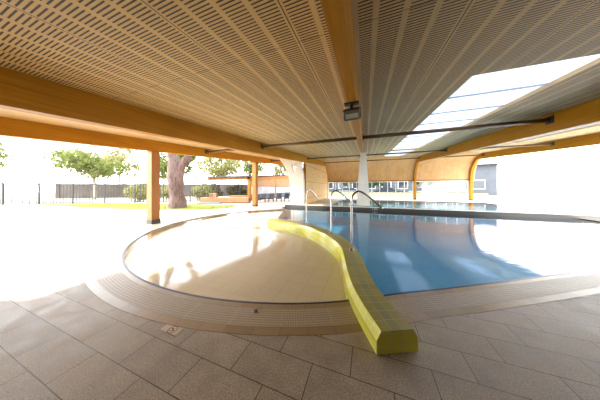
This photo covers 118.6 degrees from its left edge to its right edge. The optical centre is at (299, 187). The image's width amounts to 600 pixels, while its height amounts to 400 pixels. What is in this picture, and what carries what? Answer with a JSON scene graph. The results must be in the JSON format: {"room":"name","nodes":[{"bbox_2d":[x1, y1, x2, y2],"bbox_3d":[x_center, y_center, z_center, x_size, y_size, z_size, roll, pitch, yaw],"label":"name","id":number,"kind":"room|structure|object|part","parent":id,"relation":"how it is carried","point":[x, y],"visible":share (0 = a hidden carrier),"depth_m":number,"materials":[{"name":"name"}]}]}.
{"room":"swimming pool","nodes":[
{"label":"swimming pool","id":0,"kind":"room"},
{"bbox_2d":[0,0,599,162],"bbox_3d":[3.818,-2.275,7.783,18.050,2.061,24.450,0,0,20],"label":"ceiling","id":1,"kind":"structure","parent":0,"point":[262,71],"depth_m":2.31,"materials":[{"name":"brown wood"}]},
{"bbox_2d":[0,116,295,165],"bbox_3d":[-4.381,-1.954,10.823,0.200,2.261,24.450,0,0,20],"label":"beam","id":2,"kind":"structure","parent":1,"relation":"attached to","point":[9,127],"depth_m":5.51,"materials":[{"name":"brown wood"}]},
{"bbox_2d":[320,0,363,152],"bbox_3d":[1.515,-1.600,4.531,0.168,1.811,16.750,0,0,20],"label":"beam","id":3,"kind":"structure","parent":1,"relation":"attached to","point":[341,16],"depth_m":1.58,"materials":[{"name":"brown wood"}]},
{"bbox_2d":[343,101,360,120],"bbox_3d":[0.708,-1.035,2.420,0.223,0.238,0.214,0,0,20],"label":"floodlight","id":4,"kind":"object","parent":3,"relation":"hanging from","point":[353,113],"visible":1,"depth_m":2.39,"materials":[{"name":"grey metal"}]},
{"bbox_3d":[0.703,-1.147,2.427,0.190,0.014,0.100,0,0,20],"label":"mounting plate","id":5,"kind":"part","parent":4,"relation":"part of","materials":[{"name":"grey metal"}]},
{"bbox_2d":[343,106,359,111],"bbox_3d":[0.700,-1.066,2.400,0.212,0.100,0.157,0,0,24],"label":"hood","id":6,"kind":"object","parent":4,"relation":"attached to","point":[357,109],"depth_m":2.36,"materials":[{"name":"black metal"}]},
{"bbox_3d":[0.697,-0.968,2.393,0.165,0.058,0.034,0,0,24],"label":"glass panel","id":7,"kind":"part","parent":4,"relation":"part of","materials":[{"name":"glass"}]},
{"bbox_2d":[384,150,414,156],"bbox_3d":[7.807,-2.777,14.300,1.700,0.413,4.356,0,0,20],"label":"skylight","id":8,"kind":"object","parent":1,"relation":"attached to","point":[390,155],"visible":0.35,"depth_m":15.18,"materials":[{"name":"glass"}]},
{"bbox_2d":[463,144,506,152],"bbox_3d":[12.308,-2.777,12.631,1.500,0.413,4.356,0,0,20],"label":"skylight","id":9,"kind":"object","parent":1,"relation":"attached to","point":[500,144],"visible":0.2,"depth_m":12.82,"materials":[{"name":"glass"}]},
{"bbox_2d":[391,54,599,150],"bbox_3d":[5.216,-2.208,7.208,1.630,0.835,9.956,0,0,20],"label":"skylight","id":10,"kind":"object","parent":1,"relation":"attached to","point":[480,96],"visible":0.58,"depth_m":3.65,"materials":[{"name":"glass"}]},
{"bbox_2d":[509,123,599,142],"bbox_3d":[9.058,-2.073,3.864,1.500,1.106,13.556,0,0,20],"label":"skylight","id":11,"kind":"object","parent":1,"relation":"attached to","point":[597,124],"visible":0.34,"depth_m":7.68,"materials":[{"name":"glass"}]},
{"bbox_2d":[0,196,599,399],"bbox_3d":[-4.025,1.460,12.157,44.000,0.120,32.000,0,0,20],"label":"floor","id":12,"kind":"structure","parent":0,"point":[59,340],"depth_m":1.55,"materials":[{"name":"tile"}]},
{"bbox_2d":[0,182,240,204],"bbox_3d":[-16.465,0.470,16.289,21.052,1.860,0.078,0,0,-12],"label":"fence","id":13,"kind":"object","parent":12,"relation":"on","point":[2,184],"visible":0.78,"depth_m":15.67,"materials":[{"name":"black metal"}]},
{"bbox_3d":[-24.456,0.470,14.647,0.075,1.860,0.075,0,0,-12],"label":"fence post","id":14,"kind":"part","parent":13,"relation":"part of","materials":[{"name":"black metal"}]},
{"bbox_3d":[-17.606,0.470,16.054,0.075,1.860,0.075,0,0,-12],"label":"fence post","id":15,"kind":"part","parent":13,"relation":"part of","materials":[{"name":"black metal"}]},
{"bbox_3d":[-15.323,0.470,16.523,0.075,1.860,0.075,0,0,-12],"label":"fence post","id":16,"kind":"part","parent":13,"relation":"part of","materials":[{"name":"black metal"}]},
{"bbox_2d":[28,203,237,209],"bbox_3d":[-14.504,1.400,14.110,19.403,0.060,3.886,0,0,9],"label":"lawn","id":17,"kind":"structure","parent":12,"relation":"on","point":[49,204],"depth_m":13.94,"materials":[{"name":"plant"}]},
{"bbox_2d":[166,153,190,208],"bbox_3d":[-8.871,-4.651,12.380,8.804,12.307,5.576,0,0,20],"label":"tree","id":18,"kind":"object","parent":17,"relation":"on","point":[176,167],"visible":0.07,"depth_m":11.92,"materials":[{"name":"brown plant"}]},
{"bbox_2d":[123,182,146,200],"bbox_3d":[-16.303,0.389,18.014,3.004,2.118,2.119,0,0,20],"label":"shrub","id":19,"kind":"object","parent":12,"relation":"on","point":[127,191],"visible":0.62,"depth_m":17.61,"materials":[{"name":"green plant"}]},
{"bbox_2d":[146,151,160,224],"bbox_3d":[-5.787,-0.014,7.030,0.330,2.828,0.330,0,0,20],"label":"timber post","id":20,"kind":"object","parent":12,"relation":"on","point":[153,158],"visible":1,"depth_m":6.92,"materials":[{"name":"brown wood"}]},
{"bbox_2d":[0,66,327,197],"bbox_3d":[-1.028,-0.806,10.258,0.230,4.402,25.723,0,0,20],"label":"beam","id":21,"kind":"structure","parent":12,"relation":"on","point":[19,91],"depth_m":3.22,"materials":[{"name":"brown wood"}]},
{"bbox_2d":[205,149,236,153],"bbox_3d":[-3.380,-1.872,8.719,3.140,0.200,0.200,0,0,20],"label":"tie","id":22,"kind":"object","parent":21,"relation":"attached to","point":[220,150],"visible":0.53,"depth_m":8.94,"materials":[{"name":"brown metal"}]},
{"bbox_2d":[261,137,356,149],"bbox_3d":[0.245,-1.872,7.375,4.192,0.200,0.200,0,0,20],"label":"tie","id":23,"kind":"object","parent":21,"relation":"attached to","point":[345,138],"visible":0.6,"depth_m":7.27,"materials":[{"name":"brown metal"}]},
{"bbox_2d":[307,155,359,159],"bbox_3d":[2.613,-2.380,13.696,4.240,0.200,0.200,0,0,20],"label":"tie","id":24,"kind":"object","parent":21,"relation":"attached to","point":[348,155],"visible":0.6,"depth_m":13.66,"materials":[{"name":"brown metal"}]},
{"bbox_2d":[161,185,169,200],"bbox_3d":[-13.800,0.371,18.934,3.031,2.154,2.086,0,0,20],"label":"shrub","id":25,"kind":"object","parent":12,"relation":"on","point":[166,185],"visible":0.11,"depth_m":18.47,"materials":[{"name":"green plant"}]},
{"bbox_2d":[145,153,196,179],"bbox_3d":[-17.249,-2.856,24.484,6.194,8.699,6.503,0,0,-33],"label":"leafy tree","id":26,"kind":"object","parent":12,"relation":"on","point":[163,165],"visible":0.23,"depth_m":24.02,"materials":[{"name":"green plant"}]},
{"bbox_2d":[160,324,183,335],"bbox_3d":[-1.263,1.397,1.764,0.225,0.005,0.101,0,0,20],"label":"sign","id":27,"kind":"object","parent":12,"relation":"on","point":[170,329],"visible":1,"depth_m":1.76,"materials":[{"name":"beige paint"}]},
{"bbox_2d":[191,182,214,199],"bbox_3d":[-10.783,0.350,19.676,3.062,2.196,2.219,0,0,20],"label":"shrub","id":28,"kind":"object","parent":12,"relation":"on","point":[194,189],"visible":0.68,"depth_m":19.32,"materials":[{"name":"green plant"}]},
{"bbox_2d":[209,183,223,196],"bbox_3d":[-10.931,0.368,22.079,2.870,2.160,2.118,0,0,-9],"label":"shrub","id":29,"kind":"object","parent":12,"relation":"on","point":[219,190],"visible":0.3,"depth_m":21.96,"materials":[{"name":"green plant"}]},
{"bbox_2d":[84,208,362,335],"bbox_3d":[-2.571,1.469,6.372,5.631,0.142,10.648,0,0,-15],"label":"pool","id":30,"kind":"object","parent":12,"relation":"in","point":[211,273],"visible":0.93,"depth_m":2.96,"materials":[{"name":"cream tile"},{"name":"tan tile"},{"name":"navy tile"}]},
{"bbox_2d":[204,210,281,218],"bbox_3d":[-1.349,1.430,7.072,7.375,0.001,8.945,0,0,20],"label":"shallow water","id":31,"kind":"object","parent":30,"relation":"in","point":[272,211],"visible":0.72,"depth_m":10.39,"materials":[{"name":"white liquid"}]},
{"bbox_2d":[267,218,417,354],"bbox_3d":[0.312,1.385,4.509,1.393,0.371,6.105,0,0,-19],"label":"divider","id":32,"kind":"object","parent":30,"relation":"on","point":[386,330],"visible":0.97,"depth_m":2.01,"materials":[{"name":"yellow tile"}]},
{"bbox_2d":[306,189,317,223],"bbox_3d":[0.412,0.622,6.083,0.622,1.153,0.096,0,0,-40],"label":"grab rail","id":33,"kind":"object","parent":32,"relation":"on","point":[309,189],"visible":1,"depth_m":5.90,"materials":[{"name":"silver metal"}]},
{"bbox_2d":[329,190,350,233],"bbox_3d":[1.076,0.622,4.721,0.622,1.153,0.096,0,0,-10],"label":"grab rail","id":34,"kind":"object","parent":32,"relation":"on","point":[334,190],"visible":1,"depth_m":4.67,"materials":[{"name":"silver metal"}]},
{"bbox_2d":[349,190,382,250],"bbox_3d":[1.260,0.622,3.407,0.622,1.153,0.096,0,0,9],"label":"grab rail","id":35,"kind":"object","parent":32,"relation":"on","point":[357,191],"visible":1,"depth_m":3.43,"materials":[{"name":"silver metal"}]},
{"bbox_2d":[200,197,250,202],"bbox_3d":[-6.815,1.125,16.387,4.430,0.550,0.720,0,0,1],"label":"bench","id":36,"kind":"object","parent":12,"relation":"on","point":[204,199],"visible":0.98,"depth_m":16.04,"materials":[{"name":"brown wood"}]},
{"bbox_2d":[209,193,217,197],"bbox_3d":[-7.988,0.679,16.421,0.665,0.400,0.440,0,0,1],"label":"crate","id":37,"kind":"object","parent":36,"relation":"on","point":[211,195],"visible":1,"depth_m":16.22,"materials":[{"name":"orange wood"}]},
{"bbox_2d":[225,183,245,194],"bbox_3d":[-8.552,0.381,23.661,2.988,2.134,2.063,0,0,20],"label":"shrub","id":38,"kind":"object","parent":12,"relation":"on","point":[232,188],"visible":0.73,"depth_m":23.34,"materials":[{"name":"green plant"}]},
{"bbox_2d":[230,195,247,196],"bbox_3d":[-5.828,1.050,16.932,1.600,0.700,0.400,0,0,1],"label":"bench","id":39,"kind":"object","parent":12,"relation":"on","point":[230,195],"visible":0.65,"depth_m":16.73,"materials":[{"name":"wood"}]},
{"bbox_2d":[192,175,290,200],"bbox_3d":[-7.075,-0.424,25.766,8.220,3.648,12.200,0,0,20],"label":"pavilion","id":40,"kind":"object","parent":12,"relation":"on","point":[279,183],"visible":0.71,"depth_m":22.24,"materials":[{"name":"wood"}]},
{"bbox_3d":[-3.400,0.250,24.403,0.030,0.880,11.100,0,0,20],"label":"opal panel","id":41,"kind":"part","parent":40,"relation":"part of","materials":[{"name":"white plastic"}]},
{"bbox_2d":[252,162,257,206],"bbox_3d":[-3.399,-0.273,13.472,0.330,3.345,0.330,0,0,20],"label":"timber post","id":42,"kind":"object","parent":12,"relation":"on","point":[254,164],"visible":1,"depth_m":13.35,"materials":[{"name":"brown wood"}]},
{"bbox_2d":[258,199,290,203],"bbox_3d":[-1.902,1.384,18.448,3.951,0.028,5.798,0,0,3],"label":"deck","id":43,"kind":"object","parent":12,"relation":"on","point":[269,201],"visible":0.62,"depth_m":17.44,"materials":[{"name":"white concrete"}]},
{"bbox_2d":[259,193,265,201],"bbox_3d":[-3.671,0.954,17.625,0.600,0.830,0.707,0,0,0],"label":"lounge chair","id":44,"kind":"object","parent":43,"relation":"on","point":[263,195],"visible":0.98,"depth_m":17.79,"materials":[{"name":"plastic"}]},
{"bbox_2d":[268,193,273,200],"bbox_3d":[-2.909,0.954,17.897,0.600,0.830,0.707,0,0,0],"label":"lounge chair","id":45,"kind":"object","parent":43,"relation":"on","point":[271,195],"visible":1,"depth_m":18.06,"materials":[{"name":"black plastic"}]},
{"bbox_2d":[276,193,281,201],"bbox_3d":[-2.147,0.954,18.169,0.600,0.830,0.707,0,0,0],"label":"lounge chair","id":46,"kind":"object","parent":43,"relation":"on","point":[279,195],"visible":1,"depth_m":18.33,"materials":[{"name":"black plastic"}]},
{"bbox_2d":[283,193,288,200],"bbox_3d":[-1.385,0.954,18.441,0.600,0.830,0.707,0,0,0],"label":"lounge chair","id":47,"kind":"object","parent":43,"relation":"on","point":[286,195],"visible":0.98,"depth_m":18.60,"materials":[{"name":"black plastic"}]},
{"bbox_2d":[278,207,599,323],"bbox_3d":[4.208,1.899,5.954,15.152,1.002,10.110,0,0,20],"label":"swimming pool","id":48,"kind":"object","parent":12,"relation":"in","point":[431,268],"visible":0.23,"depth_m":5.81,"materials":[{"name":"blue liquid"}]},
{"bbox_2d":[281,207,599,237],"bbox_3d":[4.162,1.430,6.193,14.900,0.001,9.693,0,0,20],"label":"pool edge","id":49,"kind":"object","parent":48,"relation":"in","point":[579,225],"visible":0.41,"depth_m":8.08,"materials":[{"name":"grey tile"}]},
{"bbox_2d":[413,98,599,199],"bbox_3d":[7.785,-0.806,6.991,0.230,4.402,25.723,0,0,20],"label":"rib","id":50,"kind":"object","parent":12,"relation":"on","point":[588,113],"visible":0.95,"depth_m":5.54,"materials":[{"name":"brown wood"}]},
{"bbox_2d":[324,157,419,163],"bbox_3d":[7.024,-2.832,18.459,9.200,0.200,0.200,0,0,20],"label":"tie","id":51,"kind":"object","parent":50,"relation":"attached to","point":[419,157],"visible":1,"depth_m":18.15,"materials":[{"name":"brown metal"}]},
{"bbox_2d":[366,148,446,155],"bbox_3d":[6.936,-2.380,12.093,4.940,0.200,0.200,0,0,20],"label":"tie","id":52,"kind":"object","parent":50,"relation":"attached to","point":[445,150],"visible":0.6,"depth_m":11.96,"materials":[{"name":"brown metal"}]},
{"bbox_2d":[362,115,553,140],"bbox_3d":[4.612,-1.872,5.756,4.892,0.200,0.200,0,0,20],"label":"tie","id":53,"kind":"object","parent":50,"relation":"attached to","point":[550,119],"visible":1,"depth_m":5.50,"materials":[{"name":"brown metal"}]},
{"bbox_3d":[6.892,-1.872,4.911,0.030,0.200,0.200,0,0,20],"label":"plate","id":54,"kind":"part","parent":53,"relation":"part of","materials":[{"name":"grey metal"}]},
{"bbox_2d":[440,154,483,157],"bbox_3d":[13.625,-2.832,16.012,4.480,0.200,0.200,0,0,20],"label":"tie","id":55,"kind":"object","parent":50,"relation":"attached to","point":[479,154],"visible":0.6,"depth_m":15.70,"materials":[{"name":"brown metal"}]},
{"bbox_2d":[482,142,554,148],"bbox_3d":[11.540,-2.380,10.386,4.480,0.200,0.200,0,0,20],"label":"tie","id":56,"kind":"object","parent":50,"relation":"attached to","point":[550,143],"visible":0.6,"depth_m":9.99,"materials":[{"name":"brown metal"}]},
{"bbox_2d":[469,133,599,200],"bbox_3d":[12.174,-0.806,5.364,0.230,4.402,25.723,0,0,20],"label":"rib","id":57,"kind":"object","parent":12,"relation":"on","point":[591,139],"visible":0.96,"depth_m":10.34,"materials":[{"name":"brown wood"}]},
{"bbox_2d":[1,191,599,206],"bbox_3d":[-0.161,1.480,42.720,150.000,0.100,140.000,0,0,20],"label":"ground","id":58,"kind":"structure","parent":0,"point":[581,199],"depth_m":26.80,"materials":[{"name":"white concrete"}]},
{"bbox_2d":[0,142,16,172],"bbox_3d":[-34.478,-4.142,16.789,9.010,11.267,7.341,0,0,22],"label":"leafy tree","id":59,"kind":"object","parent":58,"relation":"on","point":[2,164],"visible":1,"depth_m":18.50,"materials":[{"name":"green plant"}]},
{"bbox_2d":[41,146,128,198],"bbox_3d":[-26.075,-3.447,22.774,8.118,9.881,7.270,0,0,-35],"label":"leafy tree","id":60,"kind":"object","parent":58,"relation":"on","point":[93,167],"visible":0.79,"depth_m":21.20,"materials":[{"name":"green plant"}]},
{"bbox_2d":[96,148,144,183],"bbox_3d":[-32.690,-4.009,32.005,8.376,11.002,7.521,0,0,12],"label":"leafy tree","id":61,"kind":"object","parent":58,"relation":"on","point":[109,155],"visible":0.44,"depth_m":32.20,"materials":[{"name":"green plant"}]},
{"bbox_2d":[55,183,285,197],"bbox_3d":[-17.609,0.380,29.457,33.600,2.100,0.403,0,0,-17],"label":"fence","id":62,"kind":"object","parent":58,"relation":"on","point":[112,191],"depth_m":26.12,"materials":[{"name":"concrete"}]},
{"bbox_2d":[190,157,218,183],"bbox_3d":[-21.255,-4.865,36.135,8.629,12.710,7.904,0,0,-42],"label":"leafy tree","id":63,"kind":"object","parent":58,"relation":"on","point":[199,167],"visible":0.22,"depth_m":36.61,"materials":[{"name":"green plant"}]},
{"bbox_2d":[209,159,229,183],"bbox_3d":[-19.521,-5.282,46.818,9.257,13.542,7.160,0,0,4],"label":"leafy tree","id":64,"kind":"object","parent":58,"relation":"on","point":[224,159],"visible":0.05,"depth_m":45.57,"materials":[{"name":"green plant"}]},
{"bbox_2d":[204,158,241,183],"bbox_3d":[-14.202,-3.643,33.214,7.692,10.271,5.592,0,0,17],"label":"leafy tree","id":65,"kind":"object","parent":58,"relation":"on","point":[223,170],"visible":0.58,"depth_m":32.24,"materials":[{"name":"green plant"}]},
{"bbox_2d":[234,160,266,174],"bbox_3d":[-10.320,-4.432,39.054,7.330,11.845,7.049,0,0,37],"label":"leafy tree","id":66,"kind":"object","parent":58,"relation":"on","point":[247,168],"visible":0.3,"depth_m":37.67,"materials":[{"name":"green plant"}]},
{"bbox_2d":[272,164,294,174],"bbox_3d":[-4.419,-4.536,42.220,6.529,12.053,7.027,0,0,-22],"label":"leafy tree","id":67,"kind":"object","parent":58,"relation":"on","point":[277,169],"visible":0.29,"depth_m":42.18,"materials":[{"name":"green plant"}]},
{"bbox_2d":[339,188,355,190],"bbox_3d":[8.428,0.670,30.151,4.245,1.500,1.760,0,0,20],"label":"parked car","id":68,"kind":"object","parent":58,"relation":"on","point":[341,189],"visible":0.27,"depth_m":29.64,"materials":[{"name":"silver metal"}]},
{"bbox_2d":[342,182,355,187],"bbox_3d":[9.176,-2.069,33.273,4.619,7.130,4.749,0,0,-17],"label":"street tree","id":69,"kind":"object","parent":58,"relation":"on","point":[344,183],"visible":0.06,"depth_m":33.79,"materials":[{"name":"green plant"}]},
{"bbox_2d":[368,181,385,188],"bbox_3d":[13.189,-1.714,30.521,4.955,6.421,4.543,0,0,-21],"label":"street tree","id":70,"kind":"object","parent":58,"relation":"on","point":[372,184],"visible":0.14,"depth_m":29.53,"materials":[{"name":"green plant"}]},
{"bbox_2d":[373,187,402,191],"bbox_3d":[13.866,0.670,28.134,4.245,1.500,1.760,0,0,20],"label":"parked car","id":71,"kind":"object","parent":58,"relation":"on","point":[382,189],"visible":0.47,"depth_m":27.57,"materials":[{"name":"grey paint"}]},
{"bbox_2d":[329,191,487,198],"bbox_3d":[12.719,0.980,25.680,22.000,0.900,0.300,0,0,20],"label":"wall","id":72,"kind":"structure","parent":58,"relation":"on","point":[463,195],"depth_m":24.16,"materials":[{"name":"white painted plaster"}]},
{"bbox_2d":[329,163,502,195],"bbox_3d":[21.615,-1.570,41.046,35.000,6.000,5.000,0,0,20],"label":"building","id":73,"kind":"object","parent":58,"relation":"on","point":[485,180],"visible":0.38,"depth_m":34.94,"materials":[{"name":"metal"}]},
{"bbox_3d":[19.302,-0.670,39.696,1.700,1.500,0.030,0,0,20],"label":"pane","id":74,"kind":"part","parent":73,"relation":"part of","materials":[{"name":"clear glass"}]},
{"bbox_3d":[22.302,-0.670,38.584,1.700,1.500,0.030,0,0,20],"label":"pane","id":75,"kind":"part","parent":73,"relation":"part of","materials":[{"name":"clear glass"}]},
{"bbox_3d":[28.303,-0.670,36.359,1.700,1.500,0.030,0,0,20],"label":"pane","id":76,"kind":"part","parent":73,"relation":"part of","materials":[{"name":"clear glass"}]},
{"bbox_3d":[31.303,-0.670,35.247,1.700,1.500,0.030,0,0,20],"label":"pane","id":77,"kind":"part","parent":73,"relation":"part of","materials":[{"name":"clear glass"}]},
{"bbox_3d":[34.304,-0.670,34.135,1.700,1.500,0.030,0,0,20],"label":"pane","id":78,"kind":"part","parent":73,"relation":"part of","materials":[{"name":"clear glass"}]},
{"bbox_2d":[412,182,434,186],"bbox_3d":[19.741,-1.891,28.925,4.623,6.774,5.380,0,0,-39],"label":"street tree","id":79,"kind":"object","parent":58,"relation":"on","point":[417,183],"visible":0.03,"depth_m":28.80,"materials":[{"name":"green plant"}]},
{"bbox_2d":[408,187,442,191],"bbox_3d":[18.555,0.670,26.396,4.245,1.500,1.760,0,0,20],"label":"parked car","id":80,"kind":"object","parent":58,"relation":"on","point":[418,189],"visible":0.33,"depth_m":25.81,"materials":[{"name":"silver metal"}]},
{"bbox_2d":[304,163,326,202],"bbox_3d":[1.903,-0.670,18.176,0.174,3.780,8.808,0,0,20],"label":"wall","id":81,"kind":"structure","parent":0,"point":[316,175],"depth_m":17.11,"materials":[{"name":"brown wood"}]},
{"bbox_2d":[303,164,305,203],"bbox_3d":[0.348,-0.330,13.970,0.220,3.100,0.120,0,0,20],"label":"trim","id":82,"kind":"structure","parent":81,"relation":"attached to","point":[304,165],"depth_m":13.88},
{"bbox_2d":[328,182,356,197],"bbox_3d":[5.539,0.245,21.588,4.245,1.950,0.080,0,0,20],"label":"window","id":83,"kind":"structure","parent":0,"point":[328,182],"depth_m":21.91,"materials":[{"name":"white paint"}]},
{"bbox_2d":[324,153,481,180],"bbox_3d":[9.856,-2.026,18.819,14.400,2.371,2.473,0,0,20],"label":"wall","id":84,"kind":"structure","parent":0,"point":[445,168],"depth_m":18.86,"materials":[{"name":"beige wood"}]},
{"bbox_2d":[373,181,412,198],"bbox_3d":[9.843,0.245,19.993,4.985,1.950,0.080,0,0,20],"label":"window","id":85,"kind":"structure","parent":84,"relation":"in","point":[387,181],"depth_m":19.78,"materials":[{"name":"white paint"}]},
{"bbox_2d":[328,179,473,181],"bbox_3d":[10.230,-0.800,19.828,14.300,0.120,0.160,0,0,20],"label":"trim","id":86,"kind":"structure","parent":84,"relation":"attached to","point":[447,179],"depth_m":19.16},
{"bbox_2d":[416,181,468,199],"bbox_3d":[14.466,0.245,18.279,4.485,1.950,0.080,0,0,20],"label":"window","id":87,"kind":"structure","parent":84,"relation":"in","point":[416,181],"depth_m":18.08,"materials":[{"name":"white paint"}]},
{"bbox_2d":[289,196,599,214],"bbox_3d":[10.449,1.370,16.390,19.600,0.300,13.800,0,0,20],"label":"floor","id":88,"kind":"structure","parent":0,"point":[561,208],"depth_m":13.16,"materials":[{"name":"concrete"}]},
{"bbox_2d":[279,158,304,203],"bbox_3d":[-0.655,-0.621,13.947,2.275,3.683,0.420,0,0,20],"label":"column","id":89,"kind":"structure","parent":88,"relation":"on","point":[297,181],"depth_m":13.65,"materials":[{"name":"white paint"}]},
{"bbox_2d":[356,152,370,205],"bbox_3d":[4.423,-0.634,12.449,1.000,3.709,0.440,0,0,20],"label":"column","id":90,"kind":"structure","parent":88,"relation":"on","point":[362,200],"depth_m":12.30,"materials":[{"name":"white paint"}]},
{"bbox_2d":[285,204,599,220],"bbox_3d":[8.042,1.409,9.898,19.600,0.382,0.050,0,0,20],"label":"pool upstand","id":91,"kind":"object","parent":88,"relation":"attached to","point":[489,213],"visible":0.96,"depth_m":9.62,"materials":[{"name":"grey tile"}]},
{"bbox_2d":[332,200,557,212],"bbox_3d":[8.696,1.250,13.531,11.500,0.001,6.580,0,0,20],"label":"water","id":92,"kind":"object","parent":88,"relation":"in","point":[393,204],"visible":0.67,"depth_m":12.03,"materials":[{"name":"white liquid"}]},
{"bbox_2d":[333,200,570,213],"bbox_3d":[8.695,1.810,13.531,11.500,1.179,6.580,0,0,20],"label":"pool","id":93,"kind":"object","parent":88,"relation":"in","point":[370,200],"visible":0.15,"depth_m":13.23,"materials":[{"name":"white"}]}
]}

